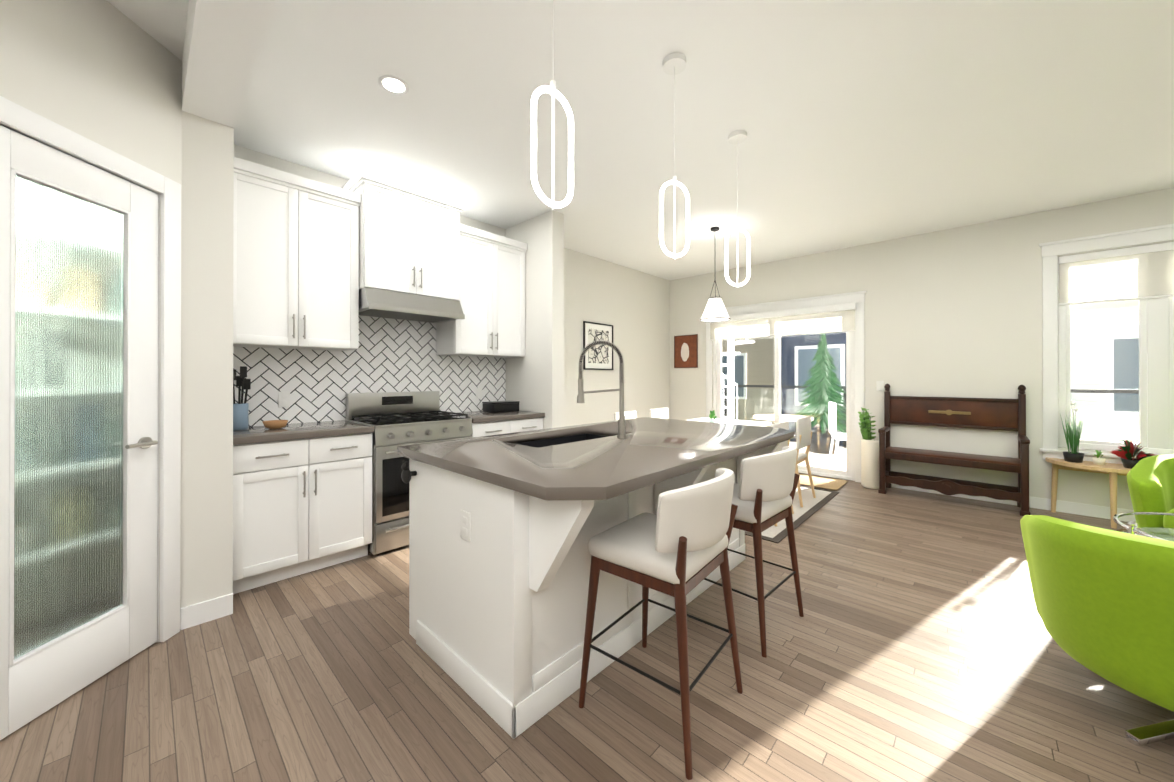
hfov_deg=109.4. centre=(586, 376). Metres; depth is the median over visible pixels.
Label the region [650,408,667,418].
dining chair
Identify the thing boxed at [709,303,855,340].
door blind
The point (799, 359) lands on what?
house
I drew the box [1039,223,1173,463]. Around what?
living room window
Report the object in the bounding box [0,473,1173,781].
floor
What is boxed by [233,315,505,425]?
backsplash
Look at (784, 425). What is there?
dining chair
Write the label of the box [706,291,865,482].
trim
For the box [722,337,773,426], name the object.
house
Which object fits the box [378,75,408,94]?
recessed light
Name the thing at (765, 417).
patio table
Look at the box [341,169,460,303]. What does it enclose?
upper cabinet
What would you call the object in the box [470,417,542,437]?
base cabinet
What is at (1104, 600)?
chair
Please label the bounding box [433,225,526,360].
upper cabinet
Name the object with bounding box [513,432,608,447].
sink
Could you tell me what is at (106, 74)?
wall
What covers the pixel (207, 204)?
wall
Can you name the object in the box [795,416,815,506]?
dining chair
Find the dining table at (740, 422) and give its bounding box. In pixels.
[688,417,770,426]
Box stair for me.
[722,338,754,419]
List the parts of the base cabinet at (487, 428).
cabinet handle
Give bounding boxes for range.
[346,391,472,554]
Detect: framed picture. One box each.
[583,321,612,369]
[588,329,608,363]
[674,334,697,367]
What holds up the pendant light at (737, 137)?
hanging from the ceiling
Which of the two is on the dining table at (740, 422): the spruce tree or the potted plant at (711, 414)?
the potted plant at (711, 414)
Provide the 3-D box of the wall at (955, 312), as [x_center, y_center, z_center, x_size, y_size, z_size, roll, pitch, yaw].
[3.899,-0.153,4.524,7.150,2.850,0.150,0,0,43]
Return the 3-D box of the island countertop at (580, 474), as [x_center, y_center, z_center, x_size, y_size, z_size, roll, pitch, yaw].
[0.231,0.365,2.371,1.235,0.042,2.075,0,0,43]
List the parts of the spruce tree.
planter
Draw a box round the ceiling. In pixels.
[107,0,1173,279]
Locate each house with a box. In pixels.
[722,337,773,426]
[774,332,845,446]
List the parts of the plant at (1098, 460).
pot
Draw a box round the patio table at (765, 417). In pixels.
[753,414,813,421]
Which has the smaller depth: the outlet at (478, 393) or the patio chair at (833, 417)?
the outlet at (478, 393)
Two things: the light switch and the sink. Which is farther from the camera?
the light switch
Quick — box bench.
[878,384,1030,515]
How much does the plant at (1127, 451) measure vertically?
0.241 m
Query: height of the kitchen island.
0.878 m
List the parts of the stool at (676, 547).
seat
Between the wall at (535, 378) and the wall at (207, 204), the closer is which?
the wall at (207, 204)
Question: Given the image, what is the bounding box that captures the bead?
[8,168,130,667]
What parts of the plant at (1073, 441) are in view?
pot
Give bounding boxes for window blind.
[1059,242,1173,263]
[1059,250,1173,303]
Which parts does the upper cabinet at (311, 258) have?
cabinet handle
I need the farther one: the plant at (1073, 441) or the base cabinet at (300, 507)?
the plant at (1073, 441)
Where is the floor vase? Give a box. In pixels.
[858,408,878,488]
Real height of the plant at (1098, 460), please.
0.129 m
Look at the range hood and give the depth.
3.26 m
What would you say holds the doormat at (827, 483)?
on the floor at (916, 643)
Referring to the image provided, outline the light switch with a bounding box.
[876,381,883,390]
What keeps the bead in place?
attached to the pantry door
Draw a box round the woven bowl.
[262,420,287,428]
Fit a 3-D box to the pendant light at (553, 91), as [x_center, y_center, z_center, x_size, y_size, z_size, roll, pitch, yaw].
[-0.111,-1.063,1.359,0.168,1.044,0.116,0,0,-41]
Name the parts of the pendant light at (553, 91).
rod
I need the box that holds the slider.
[713,331,854,480]
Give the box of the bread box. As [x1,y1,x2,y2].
[482,401,519,412]
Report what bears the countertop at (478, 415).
on the base cabinet at (487, 428)
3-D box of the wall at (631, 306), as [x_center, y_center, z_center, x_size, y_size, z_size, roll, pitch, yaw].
[-1.272,-0.154,4.141,0.150,2.850,7.800,0,0,43]
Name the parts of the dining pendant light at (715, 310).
lamp shade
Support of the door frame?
attached to the wall at (106, 74)
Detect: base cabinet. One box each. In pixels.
[233,433,371,593]
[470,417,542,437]
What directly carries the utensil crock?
on the countertop at (300, 430)
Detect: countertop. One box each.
[233,421,373,444]
[397,417,794,511]
[452,409,544,424]
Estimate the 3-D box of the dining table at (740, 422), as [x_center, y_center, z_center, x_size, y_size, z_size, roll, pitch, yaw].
[1.317,0.891,4.516,0.840,0.739,1.400,0,0,43]
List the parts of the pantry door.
glass, handle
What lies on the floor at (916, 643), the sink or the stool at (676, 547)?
the stool at (676, 547)
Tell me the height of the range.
1.115 m
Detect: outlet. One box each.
[278,391,289,407]
[476,388,481,398]
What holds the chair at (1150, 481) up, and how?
on the floor at (916, 643)
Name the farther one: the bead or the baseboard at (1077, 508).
the baseboard at (1077, 508)
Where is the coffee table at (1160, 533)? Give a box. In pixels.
[1113,511,1173,540]
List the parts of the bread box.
lid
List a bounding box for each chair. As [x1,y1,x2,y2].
[614,411,636,420]
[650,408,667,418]
[770,421,793,525]
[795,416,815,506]
[828,402,845,467]
[1020,515,1173,745]
[1127,454,1173,527]
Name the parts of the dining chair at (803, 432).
seat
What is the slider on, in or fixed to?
attached to the wall at (955, 312)
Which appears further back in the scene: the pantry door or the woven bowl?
the woven bowl
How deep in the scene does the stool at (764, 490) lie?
1.96 m
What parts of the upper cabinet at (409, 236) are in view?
cabinet handle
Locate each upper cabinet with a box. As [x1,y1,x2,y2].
[233,157,360,352]
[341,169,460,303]
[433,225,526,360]
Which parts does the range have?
glass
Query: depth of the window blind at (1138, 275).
3.68 m
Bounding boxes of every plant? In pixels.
[709,410,716,422]
[1060,401,1083,462]
[1092,450,1105,464]
[1111,440,1154,468]
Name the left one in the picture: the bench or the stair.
the stair
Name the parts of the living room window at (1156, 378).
glass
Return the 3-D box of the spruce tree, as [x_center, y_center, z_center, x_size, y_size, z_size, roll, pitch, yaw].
[4.098,0.184,7.200,0.973,2.250,1.042,0,0,43]
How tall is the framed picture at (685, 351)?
0.520 m
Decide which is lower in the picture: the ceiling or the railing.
the railing
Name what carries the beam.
attached to the ceiling
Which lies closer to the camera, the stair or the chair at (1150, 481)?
the chair at (1150, 481)
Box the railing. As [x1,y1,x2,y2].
[722,385,1138,447]
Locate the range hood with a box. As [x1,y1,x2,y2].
[359,287,464,322]
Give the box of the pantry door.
[0,125,157,739]
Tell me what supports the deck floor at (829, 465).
on the ground
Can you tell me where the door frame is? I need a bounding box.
[0,96,180,641]
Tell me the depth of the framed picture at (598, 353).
5.52 m
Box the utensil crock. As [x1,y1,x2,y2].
[233,366,250,430]
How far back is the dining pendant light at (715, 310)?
4.35 m
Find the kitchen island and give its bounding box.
[397,440,786,738]
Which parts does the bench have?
seat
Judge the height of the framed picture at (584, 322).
0.620 m
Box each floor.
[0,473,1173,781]
[789,442,845,470]
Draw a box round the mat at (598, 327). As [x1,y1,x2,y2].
[585,323,611,368]
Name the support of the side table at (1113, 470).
on the floor at (916, 643)
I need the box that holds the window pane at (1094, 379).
[1070,307,1138,442]
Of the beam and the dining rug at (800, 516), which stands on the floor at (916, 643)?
the dining rug at (800, 516)
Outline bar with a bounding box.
[1059,294,1173,305]
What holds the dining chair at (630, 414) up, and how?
on the dining rug at (800, 516)
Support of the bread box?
on the countertop at (478, 415)
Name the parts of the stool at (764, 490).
seat, frame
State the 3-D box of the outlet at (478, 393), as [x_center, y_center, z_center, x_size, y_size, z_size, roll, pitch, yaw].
[-1.090,0.171,4.203,0.008,0.115,0.072,0,0,43]
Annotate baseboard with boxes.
[180,593,232,629]
[891,483,1135,521]
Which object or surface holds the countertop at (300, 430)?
on the base cabinet at (300, 507)
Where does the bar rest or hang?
attached to the window blind at (1138, 275)
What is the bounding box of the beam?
[182,0,278,127]
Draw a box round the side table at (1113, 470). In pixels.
[1045,457,1130,528]
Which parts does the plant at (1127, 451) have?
pot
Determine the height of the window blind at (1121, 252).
0.066 m
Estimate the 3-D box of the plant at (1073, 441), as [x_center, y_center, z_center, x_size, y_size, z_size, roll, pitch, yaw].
[4.388,0.494,3.760,0.156,0.550,0.143,0,0,43]
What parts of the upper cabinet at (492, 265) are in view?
cabinet handle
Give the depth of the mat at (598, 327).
5.53 m
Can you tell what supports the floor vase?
on the floor at (916, 643)
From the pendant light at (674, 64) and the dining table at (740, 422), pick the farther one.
the dining table at (740, 422)
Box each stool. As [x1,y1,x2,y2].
[578,468,742,779]
[704,446,803,657]
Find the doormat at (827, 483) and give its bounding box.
[799,474,847,489]
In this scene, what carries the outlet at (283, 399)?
attached to the backsplash
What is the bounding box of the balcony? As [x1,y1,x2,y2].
[1070,300,1138,310]
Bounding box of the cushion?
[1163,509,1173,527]
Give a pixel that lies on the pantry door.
(69, 382)
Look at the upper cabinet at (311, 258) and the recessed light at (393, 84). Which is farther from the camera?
the upper cabinet at (311, 258)
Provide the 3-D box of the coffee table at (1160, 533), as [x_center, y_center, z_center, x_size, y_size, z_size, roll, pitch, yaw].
[3.092,0.989,1.880,0.890,0.552,0.890,0,0,43]
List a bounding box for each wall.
[0,0,181,642]
[180,111,233,607]
[234,144,669,426]
[505,210,563,428]
[670,187,1173,509]
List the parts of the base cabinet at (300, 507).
cabinet handle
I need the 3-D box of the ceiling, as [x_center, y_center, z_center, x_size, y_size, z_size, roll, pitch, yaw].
[1.275,-1.635,1.745,7.150,0.100,7.800,0,0,43]
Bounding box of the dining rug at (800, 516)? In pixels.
[745,486,838,542]
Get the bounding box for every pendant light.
[531,0,573,210]
[659,53,689,259]
[700,227,730,321]
[725,130,749,287]
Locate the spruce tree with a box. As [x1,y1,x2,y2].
[794,333,845,453]
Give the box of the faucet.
[577,340,628,435]

